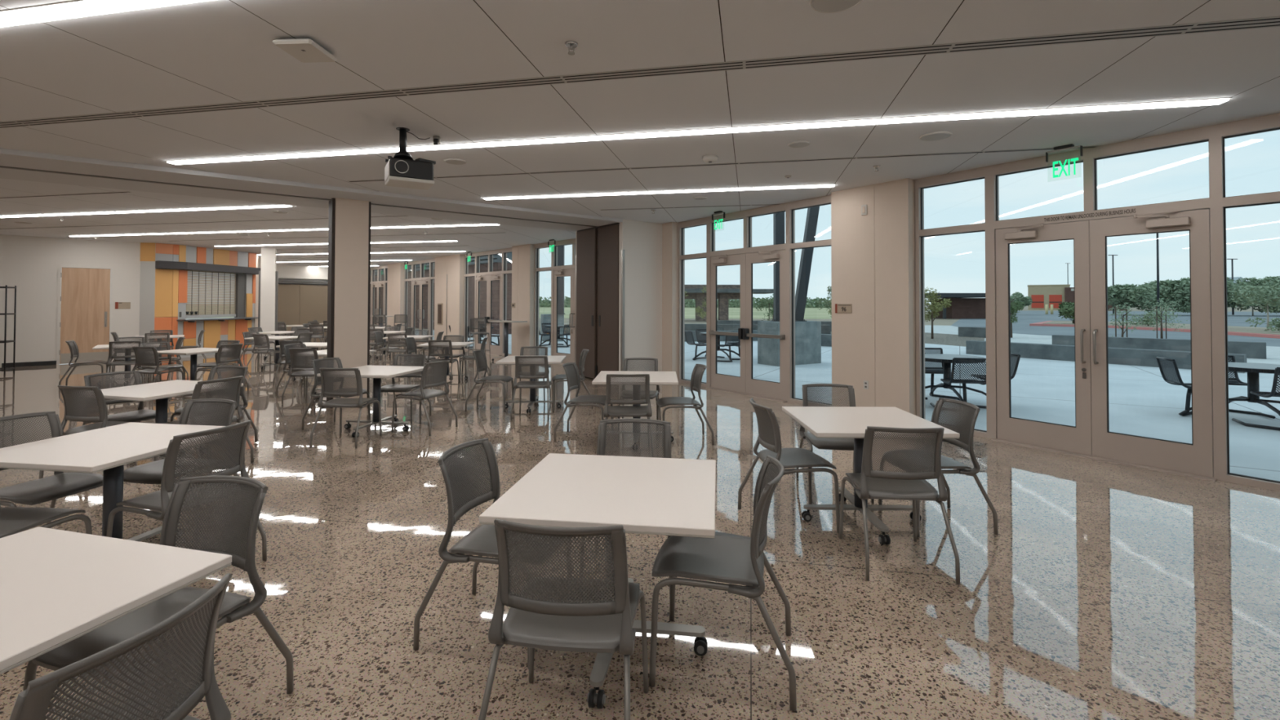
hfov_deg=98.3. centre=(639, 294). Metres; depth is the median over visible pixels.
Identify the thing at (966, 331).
wall
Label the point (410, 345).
cafe chair
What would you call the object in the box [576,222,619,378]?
folding partition
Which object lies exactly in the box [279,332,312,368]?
cafe chair
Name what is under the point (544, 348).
cafe chair
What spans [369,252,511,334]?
window frame
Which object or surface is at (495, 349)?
door
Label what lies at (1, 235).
wall
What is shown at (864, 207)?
wall sensor
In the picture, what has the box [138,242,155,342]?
wall
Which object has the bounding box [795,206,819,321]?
steel column
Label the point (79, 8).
recessed light
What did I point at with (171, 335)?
cafe table
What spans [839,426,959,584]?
cafe chair
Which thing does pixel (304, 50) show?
wireless access point
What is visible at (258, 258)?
wall
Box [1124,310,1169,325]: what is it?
shrub
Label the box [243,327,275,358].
cafe chair
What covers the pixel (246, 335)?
cafe chair
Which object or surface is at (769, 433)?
cafe chair
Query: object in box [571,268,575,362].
door
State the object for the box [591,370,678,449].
cafe table
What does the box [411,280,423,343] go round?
door
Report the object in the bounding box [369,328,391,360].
cafe chair
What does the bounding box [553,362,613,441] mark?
cafe chair
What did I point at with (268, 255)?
column
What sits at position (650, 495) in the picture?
cafe table
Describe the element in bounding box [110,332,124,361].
cafe chair
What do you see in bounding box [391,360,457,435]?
cafe chair
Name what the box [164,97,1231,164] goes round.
recessed light
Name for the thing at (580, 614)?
cafe chair
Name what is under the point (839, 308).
room sign
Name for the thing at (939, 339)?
gravel bed
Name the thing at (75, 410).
cafe chair
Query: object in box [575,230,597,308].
wall
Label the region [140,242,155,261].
accent panel
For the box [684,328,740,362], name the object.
patio table
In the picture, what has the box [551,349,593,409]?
cafe chair
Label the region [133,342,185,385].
cafe chair
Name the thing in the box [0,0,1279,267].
ceiling
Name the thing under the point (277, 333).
cafe table
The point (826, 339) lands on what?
wall
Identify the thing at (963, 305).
carport
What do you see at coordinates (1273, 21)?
ceiling vent
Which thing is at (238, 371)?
cafe chair
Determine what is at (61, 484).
cafe chair
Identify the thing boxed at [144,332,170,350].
cafe chair
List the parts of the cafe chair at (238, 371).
leg, seat, post, backrest, perforated panel, post, leg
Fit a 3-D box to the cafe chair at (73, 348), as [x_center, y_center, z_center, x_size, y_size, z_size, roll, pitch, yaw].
[-10.279,1.285,10.256,0.598,0.855,0.514,1,-1,-36]
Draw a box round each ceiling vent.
[0,16,1279,128]
[0,191,131,198]
[0,215,408,229]
[182,232,495,240]
[278,245,455,249]
[315,255,429,257]
[348,145,1102,182]
[600,204,778,210]
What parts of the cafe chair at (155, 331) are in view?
backrest, perforated panel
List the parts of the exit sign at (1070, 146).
edge rail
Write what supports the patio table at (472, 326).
on the paving
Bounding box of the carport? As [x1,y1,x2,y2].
[924,293,986,319]
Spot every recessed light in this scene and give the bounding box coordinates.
[0,0,212,26]
[0,204,293,217]
[69,223,499,236]
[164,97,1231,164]
[214,240,457,246]
[257,250,465,255]
[276,259,412,262]
[308,265,378,266]
[482,183,835,199]
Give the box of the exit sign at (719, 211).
[711,210,724,229]
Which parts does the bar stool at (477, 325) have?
backrest, perforated panel, seat, leg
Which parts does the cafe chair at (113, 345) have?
post, seat, backrest, perforated panel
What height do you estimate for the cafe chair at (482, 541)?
0.855 m
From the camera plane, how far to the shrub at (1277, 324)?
28.50 m
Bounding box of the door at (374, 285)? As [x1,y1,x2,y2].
[371,283,380,331]
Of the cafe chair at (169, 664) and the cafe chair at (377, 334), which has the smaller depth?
the cafe chair at (169, 664)
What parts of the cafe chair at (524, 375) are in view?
leg, post, leg, backrest, perforated panel, seat, leg, post, leg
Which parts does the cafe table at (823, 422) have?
arm, arm, arm, arm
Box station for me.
[1027,284,1125,311]
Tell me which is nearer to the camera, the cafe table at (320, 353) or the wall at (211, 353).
the cafe table at (320, 353)
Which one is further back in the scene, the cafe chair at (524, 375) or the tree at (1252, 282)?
the tree at (1252, 282)
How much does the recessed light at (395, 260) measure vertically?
0.018 m
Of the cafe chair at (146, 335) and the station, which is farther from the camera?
the station
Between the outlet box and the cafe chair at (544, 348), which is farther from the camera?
the cafe chair at (544, 348)
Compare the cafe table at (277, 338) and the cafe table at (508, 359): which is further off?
the cafe table at (277, 338)
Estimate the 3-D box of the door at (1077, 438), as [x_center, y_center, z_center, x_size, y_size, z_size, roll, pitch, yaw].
[4.368,0.446,6.038,0.212,2.431,0.872,1,-1,-42]
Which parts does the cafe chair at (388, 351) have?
backrest, seat, perforated panel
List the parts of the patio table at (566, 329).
seat frame, support arm, seat frame, panel, support arm, post, support arm, seat frame, panel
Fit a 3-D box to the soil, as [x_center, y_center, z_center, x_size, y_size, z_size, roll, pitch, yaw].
[35.046,2.053,32.872,11.100,0.040,29.200,0,-1,0]
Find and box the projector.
[384,127,435,190]
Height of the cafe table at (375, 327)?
0.736 m
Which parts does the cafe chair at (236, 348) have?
leg, seat, post, backrest, perforated panel, leg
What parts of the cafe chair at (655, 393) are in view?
seat, perforated panel, backrest, post, leg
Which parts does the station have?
roll door, roll door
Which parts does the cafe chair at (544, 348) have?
backrest, perforated panel, leg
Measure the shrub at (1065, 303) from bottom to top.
2.120 m
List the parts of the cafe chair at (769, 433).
leg, post, perforated panel, backrest, post, seat, leg, leg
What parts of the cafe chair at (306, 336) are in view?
backrest, perforated panel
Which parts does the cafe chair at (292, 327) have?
backrest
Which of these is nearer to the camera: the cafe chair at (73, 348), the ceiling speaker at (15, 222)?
the cafe chair at (73, 348)
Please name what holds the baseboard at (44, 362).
attached to the wall at (30, 264)
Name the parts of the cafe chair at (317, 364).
leg, post, backrest, perforated panel, leg, leg, seat, leg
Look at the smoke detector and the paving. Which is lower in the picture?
the paving
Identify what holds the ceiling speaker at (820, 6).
attached to the ceiling
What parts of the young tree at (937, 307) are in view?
crown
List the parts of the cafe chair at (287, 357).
leg, post, perforated panel, backrest, leg, seat, leg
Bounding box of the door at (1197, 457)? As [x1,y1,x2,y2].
[1088,208,1213,477]
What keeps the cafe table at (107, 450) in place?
on the floor
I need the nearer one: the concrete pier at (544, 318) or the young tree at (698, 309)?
the concrete pier at (544, 318)
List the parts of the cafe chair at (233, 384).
post, seat, backrest, perforated panel, post, leg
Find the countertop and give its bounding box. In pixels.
[176,316,257,322]
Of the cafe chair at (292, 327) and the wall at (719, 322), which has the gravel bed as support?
the wall at (719, 322)
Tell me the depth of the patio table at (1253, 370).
7.56 m
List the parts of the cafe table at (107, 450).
arm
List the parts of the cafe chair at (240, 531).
leg, seat, post, leg, backrest, perforated panel, post, leg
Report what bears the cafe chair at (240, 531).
on the floor
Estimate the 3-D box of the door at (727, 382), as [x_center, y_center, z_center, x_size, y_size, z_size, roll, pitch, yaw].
[1.546,0.503,9.913,0.149,2.431,0.872,1,-1,-36]
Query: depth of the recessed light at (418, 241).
15.16 m
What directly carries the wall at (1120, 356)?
on the paving
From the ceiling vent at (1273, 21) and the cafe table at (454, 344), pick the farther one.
the cafe table at (454, 344)
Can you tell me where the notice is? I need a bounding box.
[1044,208,1135,221]
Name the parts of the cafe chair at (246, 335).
post, perforated panel, backrest, leg, seat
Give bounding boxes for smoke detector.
[702,155,717,163]
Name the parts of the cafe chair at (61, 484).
leg, perforated panel, backrest, seat, leg, post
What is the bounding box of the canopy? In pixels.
[155,260,260,274]
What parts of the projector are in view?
panel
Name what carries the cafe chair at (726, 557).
on the floor
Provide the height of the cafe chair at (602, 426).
0.855 m
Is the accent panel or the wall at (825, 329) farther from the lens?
the wall at (825, 329)
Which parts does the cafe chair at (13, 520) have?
leg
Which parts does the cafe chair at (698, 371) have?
leg, seat, leg, post, post, perforated panel, backrest, leg, leg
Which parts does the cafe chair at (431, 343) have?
backrest, perforated panel, seat, leg, post, leg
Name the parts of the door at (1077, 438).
closer arm, pull handle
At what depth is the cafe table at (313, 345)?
10.88 m
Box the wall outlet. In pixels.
[863,380,868,389]
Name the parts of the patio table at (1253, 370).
seat frame, panel, support arm, panel, seat frame, support arm, post, support arm, seat frame, panel, support arm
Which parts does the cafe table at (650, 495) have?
arm, arm, arm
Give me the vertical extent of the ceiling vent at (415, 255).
0.004 m
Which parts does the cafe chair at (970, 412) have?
leg, seat, post, leg, leg, backrest, perforated panel, post, leg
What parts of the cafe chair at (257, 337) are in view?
leg, perforated panel, backrest, leg, leg, seat, post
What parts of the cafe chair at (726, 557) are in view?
leg, leg, seat, post, post, perforated panel, backrest, leg, leg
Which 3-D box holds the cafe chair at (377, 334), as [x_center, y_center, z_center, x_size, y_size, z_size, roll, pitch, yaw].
[-6.254,1.347,13.600,0.598,0.855,0.514,0,-1,-3]
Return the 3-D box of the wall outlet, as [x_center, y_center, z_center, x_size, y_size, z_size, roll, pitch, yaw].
[3.082,1.239,7.547,0.010,0.116,0.072,1,-1,-36]
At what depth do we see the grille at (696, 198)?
8.49 m
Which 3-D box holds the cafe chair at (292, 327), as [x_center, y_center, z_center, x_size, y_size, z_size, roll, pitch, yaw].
[-10.105,1.380,16.133,0.514,0.855,0.598,0,-1,10]
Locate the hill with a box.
[1229,276,1251,306]
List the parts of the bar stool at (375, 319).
backrest, perforated panel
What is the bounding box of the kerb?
[1029,320,1279,338]
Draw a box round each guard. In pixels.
[257,271,260,351]
[275,271,278,335]
[446,274,447,339]
[574,255,576,364]
[620,249,624,371]
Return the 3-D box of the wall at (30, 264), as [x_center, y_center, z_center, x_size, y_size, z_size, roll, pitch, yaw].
[-14.474,0.179,14.177,2.452,3.184,0.150,1,-1,-45]
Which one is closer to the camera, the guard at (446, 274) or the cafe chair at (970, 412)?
the cafe chair at (970, 412)
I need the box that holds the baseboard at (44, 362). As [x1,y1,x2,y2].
[1,360,56,367]
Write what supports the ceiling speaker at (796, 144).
attached to the ceiling
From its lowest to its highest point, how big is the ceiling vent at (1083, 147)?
0.004 m
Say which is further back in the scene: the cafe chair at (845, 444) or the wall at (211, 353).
the wall at (211, 353)
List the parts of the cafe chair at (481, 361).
leg, post, backrest, perforated panel, leg, post, leg, seat, leg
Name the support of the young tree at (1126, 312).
on the sidewalk
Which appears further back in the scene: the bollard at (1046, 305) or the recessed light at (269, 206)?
the bollard at (1046, 305)
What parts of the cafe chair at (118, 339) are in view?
seat, backrest, perforated panel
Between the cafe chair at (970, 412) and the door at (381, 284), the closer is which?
the cafe chair at (970, 412)
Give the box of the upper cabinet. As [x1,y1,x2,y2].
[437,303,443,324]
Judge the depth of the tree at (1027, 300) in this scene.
80.06 m
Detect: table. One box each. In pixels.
[0,422,224,541]
[0,526,231,674]
[92,343,159,385]
[101,379,243,462]
[132,334,184,367]
[157,347,230,380]
[244,335,297,369]
[253,331,294,359]
[275,342,327,383]
[279,324,303,340]
[289,349,376,399]
[307,326,327,350]
[316,364,431,437]
[369,326,387,350]
[369,331,404,359]
[370,315,393,342]
[382,335,434,365]
[417,342,474,379]
[448,324,499,348]
[479,453,715,708]
[488,320,527,360]
[495,355,566,413]
[538,323,570,346]
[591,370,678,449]
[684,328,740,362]
[782,406,959,544]
[924,347,1020,411]
[1155,355,1279,431]
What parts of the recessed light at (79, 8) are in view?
frame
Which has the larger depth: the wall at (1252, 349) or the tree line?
the tree line
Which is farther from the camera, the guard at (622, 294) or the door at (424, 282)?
the door at (424, 282)
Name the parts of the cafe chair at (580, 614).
leg, post, leg, perforated panel, backrest, seat, leg, post, leg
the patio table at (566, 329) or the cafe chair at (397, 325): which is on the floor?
the cafe chair at (397, 325)
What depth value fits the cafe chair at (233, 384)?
5.20 m
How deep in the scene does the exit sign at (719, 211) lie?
9.71 m
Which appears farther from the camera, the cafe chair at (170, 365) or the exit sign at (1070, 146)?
the cafe chair at (170, 365)
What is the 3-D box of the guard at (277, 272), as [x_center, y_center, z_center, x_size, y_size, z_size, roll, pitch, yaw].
[-10.871,0.566,16.546,0.055,2.500,0.200,1,-1,-30]
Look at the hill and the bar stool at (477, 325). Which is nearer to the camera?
the bar stool at (477, 325)
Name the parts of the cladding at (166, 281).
panel, panel, panel, panel, panel, panel, panel, panel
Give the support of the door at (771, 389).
attached to the window at (789, 208)
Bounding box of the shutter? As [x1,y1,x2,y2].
[186,270,245,318]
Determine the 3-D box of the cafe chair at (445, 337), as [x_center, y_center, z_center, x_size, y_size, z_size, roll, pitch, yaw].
[-4.046,1.324,11.894,0.514,0.855,0.598,0,-1,-6]
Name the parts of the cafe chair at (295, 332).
backrest, perforated panel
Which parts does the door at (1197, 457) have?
pull handle, closer arm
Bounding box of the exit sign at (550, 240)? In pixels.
[547,239,555,252]
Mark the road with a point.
(1024, 318)
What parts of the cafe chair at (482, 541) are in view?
leg, post, backrest, perforated panel, leg, leg, post, seat, leg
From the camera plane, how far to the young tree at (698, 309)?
26.17 m
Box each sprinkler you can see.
[564,40,577,55]
[872,164,879,171]
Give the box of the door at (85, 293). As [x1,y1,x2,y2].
[56,265,114,364]
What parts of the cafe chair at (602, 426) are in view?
leg, post, perforated panel, backrest, post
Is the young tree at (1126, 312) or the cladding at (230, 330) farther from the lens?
the young tree at (1126, 312)
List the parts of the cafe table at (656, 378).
arm, arm, arm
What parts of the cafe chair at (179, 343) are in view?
leg, post, backrest, perforated panel, leg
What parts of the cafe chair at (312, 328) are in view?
backrest, perforated panel, seat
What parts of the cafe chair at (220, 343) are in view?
seat, backrest, perforated panel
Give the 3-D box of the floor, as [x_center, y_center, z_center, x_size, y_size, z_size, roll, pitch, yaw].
[-10.022,1.758,5.142,24.741,0.250,38.742,1,-1,-36]
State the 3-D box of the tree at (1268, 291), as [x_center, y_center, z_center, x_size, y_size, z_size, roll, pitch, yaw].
[34.635,0.763,30.700,3.139,2.566,2.949,0,-1,0]
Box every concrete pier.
[540,314,564,341]
[757,320,821,366]
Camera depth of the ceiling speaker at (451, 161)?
6.28 m
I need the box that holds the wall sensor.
[861,204,866,215]
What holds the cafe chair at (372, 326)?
on the floor
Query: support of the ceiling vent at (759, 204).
in the ceiling
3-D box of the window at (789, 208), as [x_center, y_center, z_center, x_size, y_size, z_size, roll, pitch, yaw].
[1.830,0.137,9.596,0.220,3.184,3.600,1,-1,-36]
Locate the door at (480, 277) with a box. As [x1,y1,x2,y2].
[474,275,488,352]
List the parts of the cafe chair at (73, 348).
leg, leg, backrest, perforated panel, post, post, seat, leg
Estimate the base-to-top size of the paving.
0.288 m
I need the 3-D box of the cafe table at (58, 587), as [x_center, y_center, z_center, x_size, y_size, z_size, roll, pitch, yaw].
[-1.902,1.222,1.490,0.916,0.736,0.916,0,-1,15]
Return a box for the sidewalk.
[924,324,1279,373]
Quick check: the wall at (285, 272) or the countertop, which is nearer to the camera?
the countertop
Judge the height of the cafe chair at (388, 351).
0.855 m
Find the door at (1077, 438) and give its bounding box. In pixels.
[995,220,1092,455]
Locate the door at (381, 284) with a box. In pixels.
[376,282,384,329]
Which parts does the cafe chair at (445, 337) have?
seat, backrest, perforated panel, post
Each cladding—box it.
[154,243,178,356]
[177,244,256,348]
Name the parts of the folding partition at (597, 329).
door, recessed pull, door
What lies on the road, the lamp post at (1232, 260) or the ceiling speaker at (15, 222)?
the lamp post at (1232, 260)
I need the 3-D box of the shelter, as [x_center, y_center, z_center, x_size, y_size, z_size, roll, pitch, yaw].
[6.998,0.793,51.494,10.400,3.350,5.000,0,-1,0]
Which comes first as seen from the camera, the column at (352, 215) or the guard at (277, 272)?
the column at (352, 215)
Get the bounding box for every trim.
[0,165,598,226]
[326,197,335,408]
[366,201,371,403]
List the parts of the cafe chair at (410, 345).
post, backrest, perforated panel, seat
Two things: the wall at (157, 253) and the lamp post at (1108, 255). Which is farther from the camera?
the lamp post at (1108, 255)
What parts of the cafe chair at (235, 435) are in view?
leg, post, seat, leg, backrest, perforated panel, post, leg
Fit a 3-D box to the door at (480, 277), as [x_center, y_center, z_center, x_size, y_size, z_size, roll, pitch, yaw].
[-5.000,0.612,17.442,0.149,2.431,0.823,1,-1,-43]
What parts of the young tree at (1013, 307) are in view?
crown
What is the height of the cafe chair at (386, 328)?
0.855 m
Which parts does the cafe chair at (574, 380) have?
leg, post, backrest, perforated panel, leg, post, leg, seat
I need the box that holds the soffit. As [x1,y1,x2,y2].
[0,148,622,231]
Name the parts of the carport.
post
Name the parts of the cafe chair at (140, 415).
post, backrest, perforated panel, seat, post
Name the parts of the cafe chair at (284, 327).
perforated panel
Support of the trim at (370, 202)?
attached to the column at (352, 215)
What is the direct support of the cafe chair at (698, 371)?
on the floor
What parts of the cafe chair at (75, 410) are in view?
leg, post, perforated panel, backrest, seat, post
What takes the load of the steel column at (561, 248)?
on the concrete pier at (544, 318)
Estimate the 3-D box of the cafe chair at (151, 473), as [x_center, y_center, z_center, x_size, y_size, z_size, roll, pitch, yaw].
[-3.155,1.195,3.829,0.514,0.855,0.598,0,-1,12]
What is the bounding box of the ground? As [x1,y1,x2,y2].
[59,304,1262,358]
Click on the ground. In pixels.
(937, 322)
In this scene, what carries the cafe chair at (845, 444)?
on the floor
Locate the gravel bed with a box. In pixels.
[830,331,984,346]
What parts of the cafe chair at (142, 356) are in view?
perforated panel, backrest, seat, post, leg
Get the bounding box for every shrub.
[1057,301,1074,309]
[1057,304,1074,324]
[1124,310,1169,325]
[1244,317,1279,331]
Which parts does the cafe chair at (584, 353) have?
leg, seat, post, perforated panel, backrest, leg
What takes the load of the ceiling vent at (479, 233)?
in the ceiling
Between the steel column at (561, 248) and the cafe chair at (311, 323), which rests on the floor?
the cafe chair at (311, 323)
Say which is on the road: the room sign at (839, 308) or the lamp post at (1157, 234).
the lamp post at (1157, 234)
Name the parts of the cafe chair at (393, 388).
post, leg, seat, perforated panel, backrest, leg, leg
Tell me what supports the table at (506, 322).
on the floor
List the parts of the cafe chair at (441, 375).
leg, post, seat, leg, leg, backrest, perforated panel, post, leg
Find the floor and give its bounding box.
[0,337,1279,719]
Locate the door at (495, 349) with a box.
[485,273,502,355]
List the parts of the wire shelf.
post, shelf, shelf, shelf, shelf, post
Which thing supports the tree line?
on the ground
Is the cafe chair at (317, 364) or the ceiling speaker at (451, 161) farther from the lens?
the cafe chair at (317, 364)
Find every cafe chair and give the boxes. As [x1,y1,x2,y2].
[0,411,102,528]
[0,503,92,537]
[8,573,231,719]
[22,475,293,705]
[39,385,139,491]
[58,340,108,389]
[82,370,155,425]
[105,340,144,388]
[106,420,266,560]
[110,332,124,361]
[111,336,146,380]
[123,398,239,511]
[127,346,184,386]
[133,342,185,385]
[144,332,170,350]
[147,337,188,382]
[149,329,174,364]
[154,375,253,475]
[169,365,257,456]
[176,329,206,364]
[194,343,248,391]
[196,340,245,386]
[240,331,275,368]
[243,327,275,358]
[246,333,286,373]
[272,340,310,386]
[275,343,313,397]
[277,322,293,345]
[278,330,310,365]
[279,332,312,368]
[281,348,318,404]
[289,326,305,340]
[294,327,307,343]
[302,323,324,348]
[302,357,370,432]
[308,324,327,350]
[309,368,382,448]
[310,322,322,342]
[320,320,327,342]
[369,324,380,348]
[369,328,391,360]
[369,331,400,365]
[376,326,402,356]
[381,353,431,424]
[383,333,413,365]
[386,323,404,348]
[389,327,417,358]
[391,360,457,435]
[398,337,435,381]
[404,329,428,357]
[413,438,572,669]
[417,331,444,366]
[426,340,459,385]
[436,335,466,377]
[458,337,490,381]
[465,350,514,412]
[478,518,648,719]
[510,355,554,420]
[513,346,551,404]
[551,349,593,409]
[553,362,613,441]
[579,418,671,599]
[603,373,653,457]
[617,357,661,431]
[648,454,796,711]
[656,364,714,446]
[737,397,839,533]
[795,383,874,502]
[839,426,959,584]
[878,397,998,537]
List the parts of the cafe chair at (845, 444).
leg, post, leg, backrest, perforated panel, seat, post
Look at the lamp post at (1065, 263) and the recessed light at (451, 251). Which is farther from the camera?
the lamp post at (1065, 263)
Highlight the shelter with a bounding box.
[684,284,773,321]
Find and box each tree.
[694,286,706,318]
[755,293,773,320]
[814,285,831,317]
[827,296,831,315]
[924,287,951,338]
[1010,292,1032,315]
[1010,295,1025,337]
[1107,283,1163,311]
[1108,302,1143,337]
[1144,279,1190,315]
[1146,297,1187,338]
[1180,276,1241,306]
[1226,275,1279,315]
[1227,284,1279,330]
[1263,275,1279,312]
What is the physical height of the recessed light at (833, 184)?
0.018 m
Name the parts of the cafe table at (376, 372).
arm, arm, arm, arm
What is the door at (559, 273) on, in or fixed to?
attached to the window at (554, 266)
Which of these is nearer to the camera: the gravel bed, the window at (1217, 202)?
the window at (1217, 202)
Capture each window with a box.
[370,265,387,331]
[403,258,435,344]
[463,247,511,355]
[534,238,575,364]
[677,195,831,406]
[915,113,1279,491]
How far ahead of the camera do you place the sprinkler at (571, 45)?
3.43 m
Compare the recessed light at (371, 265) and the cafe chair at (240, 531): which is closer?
the cafe chair at (240, 531)
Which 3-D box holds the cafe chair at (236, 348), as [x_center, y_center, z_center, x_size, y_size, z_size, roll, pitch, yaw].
[-7.172,1.278,9.486,0.598,0.855,0.514,0,-1,9]
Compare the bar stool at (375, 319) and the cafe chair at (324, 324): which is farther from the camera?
the cafe chair at (324, 324)
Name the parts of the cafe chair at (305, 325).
perforated panel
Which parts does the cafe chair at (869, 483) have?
leg, post, leg, seat, backrest, perforated panel, leg, post, leg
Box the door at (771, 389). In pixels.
[742,249,786,400]
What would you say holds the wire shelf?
on the floor
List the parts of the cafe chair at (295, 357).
leg, post, leg, perforated panel, seat, backrest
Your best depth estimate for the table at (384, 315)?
20.58 m
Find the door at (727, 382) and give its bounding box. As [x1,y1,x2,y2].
[708,253,746,393]
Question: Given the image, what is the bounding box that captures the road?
[929,310,1279,346]
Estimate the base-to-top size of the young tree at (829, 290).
2.475 m
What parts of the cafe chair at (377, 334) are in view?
post, backrest, perforated panel, leg, seat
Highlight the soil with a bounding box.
[1042,320,1279,334]
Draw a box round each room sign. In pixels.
[115,302,130,308]
[511,302,515,307]
[835,303,852,313]
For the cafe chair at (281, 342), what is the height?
0.855 m
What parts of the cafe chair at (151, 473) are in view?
seat, post, leg, backrest, perforated panel, post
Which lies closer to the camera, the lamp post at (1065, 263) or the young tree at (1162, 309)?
the young tree at (1162, 309)
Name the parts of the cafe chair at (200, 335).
seat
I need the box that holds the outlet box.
[432,135,440,145]
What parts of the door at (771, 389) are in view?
closer arm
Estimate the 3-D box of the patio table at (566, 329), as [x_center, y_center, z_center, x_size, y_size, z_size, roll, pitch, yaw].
[-3.003,1.497,20.378,1.676,0.815,1.676,0,-1,10]
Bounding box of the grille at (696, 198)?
[693,197,706,199]
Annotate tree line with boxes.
[539,296,831,307]
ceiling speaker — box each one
[14,222,32,223]
[271,210,288,213]
[443,158,466,164]
[693,196,707,199]
[787,141,810,147]
[808,0,862,13]
[919,131,951,141]
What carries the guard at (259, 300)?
attached to the column at (268, 255)
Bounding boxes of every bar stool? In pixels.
[371,314,391,346]
[393,314,408,345]
[467,318,490,360]
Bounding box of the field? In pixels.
[60,306,831,319]
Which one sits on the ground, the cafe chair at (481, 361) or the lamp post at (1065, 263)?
the lamp post at (1065, 263)
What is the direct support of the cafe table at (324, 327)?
on the floor
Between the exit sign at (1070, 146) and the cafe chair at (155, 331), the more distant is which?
the cafe chair at (155, 331)
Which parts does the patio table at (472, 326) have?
panel, seat frame, support arm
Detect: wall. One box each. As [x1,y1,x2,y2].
[0,234,3,367]
[0,234,140,367]
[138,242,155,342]
[156,253,178,317]
[177,245,256,358]
[253,253,261,348]
[275,264,328,284]
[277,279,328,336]
[386,244,539,355]
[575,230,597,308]
[618,219,662,371]
[662,177,915,415]
[684,324,830,333]
[684,329,757,342]
[717,320,831,331]
[821,333,831,346]
[958,326,986,337]
[965,340,1246,373]
[1052,334,1266,359]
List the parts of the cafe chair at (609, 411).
post, perforated panel, seat, backrest, post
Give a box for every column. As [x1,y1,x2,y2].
[259,247,276,355]
[333,197,368,408]
[557,245,565,314]
[770,212,784,321]
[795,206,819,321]
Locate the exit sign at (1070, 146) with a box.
[1045,143,1082,177]
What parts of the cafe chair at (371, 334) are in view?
perforated panel, backrest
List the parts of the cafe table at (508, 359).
arm, arm, arm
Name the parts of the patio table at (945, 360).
seat frame, panel, support arm, support arm, post, support arm, seat frame, panel, support arm, seat frame, panel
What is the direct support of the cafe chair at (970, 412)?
on the floor
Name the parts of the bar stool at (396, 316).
backrest, perforated panel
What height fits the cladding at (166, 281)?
3.178 m
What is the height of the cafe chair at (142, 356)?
0.855 m
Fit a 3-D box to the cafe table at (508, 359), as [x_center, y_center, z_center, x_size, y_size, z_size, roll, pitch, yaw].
[-1.604,1.332,8.283,0.916,0.736,0.916,0,-1,-3]
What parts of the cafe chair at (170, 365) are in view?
post, backrest, perforated panel, seat, post, leg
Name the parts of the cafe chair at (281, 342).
leg, post, perforated panel, backrest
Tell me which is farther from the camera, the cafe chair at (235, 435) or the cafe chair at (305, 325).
the cafe chair at (305, 325)
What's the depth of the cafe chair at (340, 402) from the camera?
6.07 m
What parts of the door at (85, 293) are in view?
kick plate, handle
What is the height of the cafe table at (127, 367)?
0.736 m
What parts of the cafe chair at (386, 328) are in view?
backrest, perforated panel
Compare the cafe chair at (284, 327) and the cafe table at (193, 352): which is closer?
the cafe table at (193, 352)
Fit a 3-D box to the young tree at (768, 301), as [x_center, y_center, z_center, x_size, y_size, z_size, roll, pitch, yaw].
[6.413,0.972,27.348,1.135,2.208,1.421,0,-1,-22]
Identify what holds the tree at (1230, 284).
on the road
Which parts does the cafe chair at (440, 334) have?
perforated panel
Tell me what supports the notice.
attached to the window at (1217, 202)
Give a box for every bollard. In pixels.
[1044,304,1048,314]
[1050,304,1053,314]
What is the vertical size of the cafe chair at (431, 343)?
0.855 m
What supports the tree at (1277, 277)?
on the road
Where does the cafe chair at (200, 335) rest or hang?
on the floor
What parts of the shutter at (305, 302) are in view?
panel, panel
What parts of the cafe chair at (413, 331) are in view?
backrest, perforated panel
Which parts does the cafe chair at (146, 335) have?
perforated panel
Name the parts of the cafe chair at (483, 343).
leg, seat, leg, perforated panel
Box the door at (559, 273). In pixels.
[553,268,573,364]
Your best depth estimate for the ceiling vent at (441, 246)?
16.02 m
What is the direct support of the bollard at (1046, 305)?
on the road
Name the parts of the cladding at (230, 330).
panel, panel, panel, panel, panel, panel, panel, panel, panel, panel, panel, panel, panel, panel, panel, panel, panel, panel, panel, panel, panel, panel, panel, panel, panel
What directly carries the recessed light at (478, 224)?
in the ceiling
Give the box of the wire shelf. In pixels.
[0,284,16,375]
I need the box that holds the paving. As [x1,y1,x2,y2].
[415,329,1279,480]
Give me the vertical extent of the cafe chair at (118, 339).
0.855 m
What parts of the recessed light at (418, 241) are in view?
frame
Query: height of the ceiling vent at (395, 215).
0.004 m
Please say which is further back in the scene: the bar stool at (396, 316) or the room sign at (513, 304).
the bar stool at (396, 316)
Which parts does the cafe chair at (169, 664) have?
post, perforated panel, seat, post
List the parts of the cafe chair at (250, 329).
perforated panel, backrest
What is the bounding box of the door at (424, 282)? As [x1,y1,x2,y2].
[418,279,429,343]
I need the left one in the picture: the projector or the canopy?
the canopy
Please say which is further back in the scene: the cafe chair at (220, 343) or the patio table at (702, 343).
the patio table at (702, 343)
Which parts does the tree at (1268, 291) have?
crown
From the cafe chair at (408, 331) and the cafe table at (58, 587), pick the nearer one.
the cafe table at (58, 587)
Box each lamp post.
[1065,262,1070,284]
[1107,254,1117,314]
[1155,233,1159,319]
[1226,258,1237,315]
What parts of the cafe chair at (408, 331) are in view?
perforated panel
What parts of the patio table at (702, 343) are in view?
panel, seat frame, support arm, seat frame, panel, post, support arm, seat frame, support arm, panel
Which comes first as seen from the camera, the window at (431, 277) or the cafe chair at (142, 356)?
the cafe chair at (142, 356)
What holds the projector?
hanging from the ceiling
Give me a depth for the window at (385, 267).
24.51 m
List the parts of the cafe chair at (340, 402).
leg, post, leg, perforated panel, backrest, seat, leg, post, leg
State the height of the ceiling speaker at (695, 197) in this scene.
0.012 m

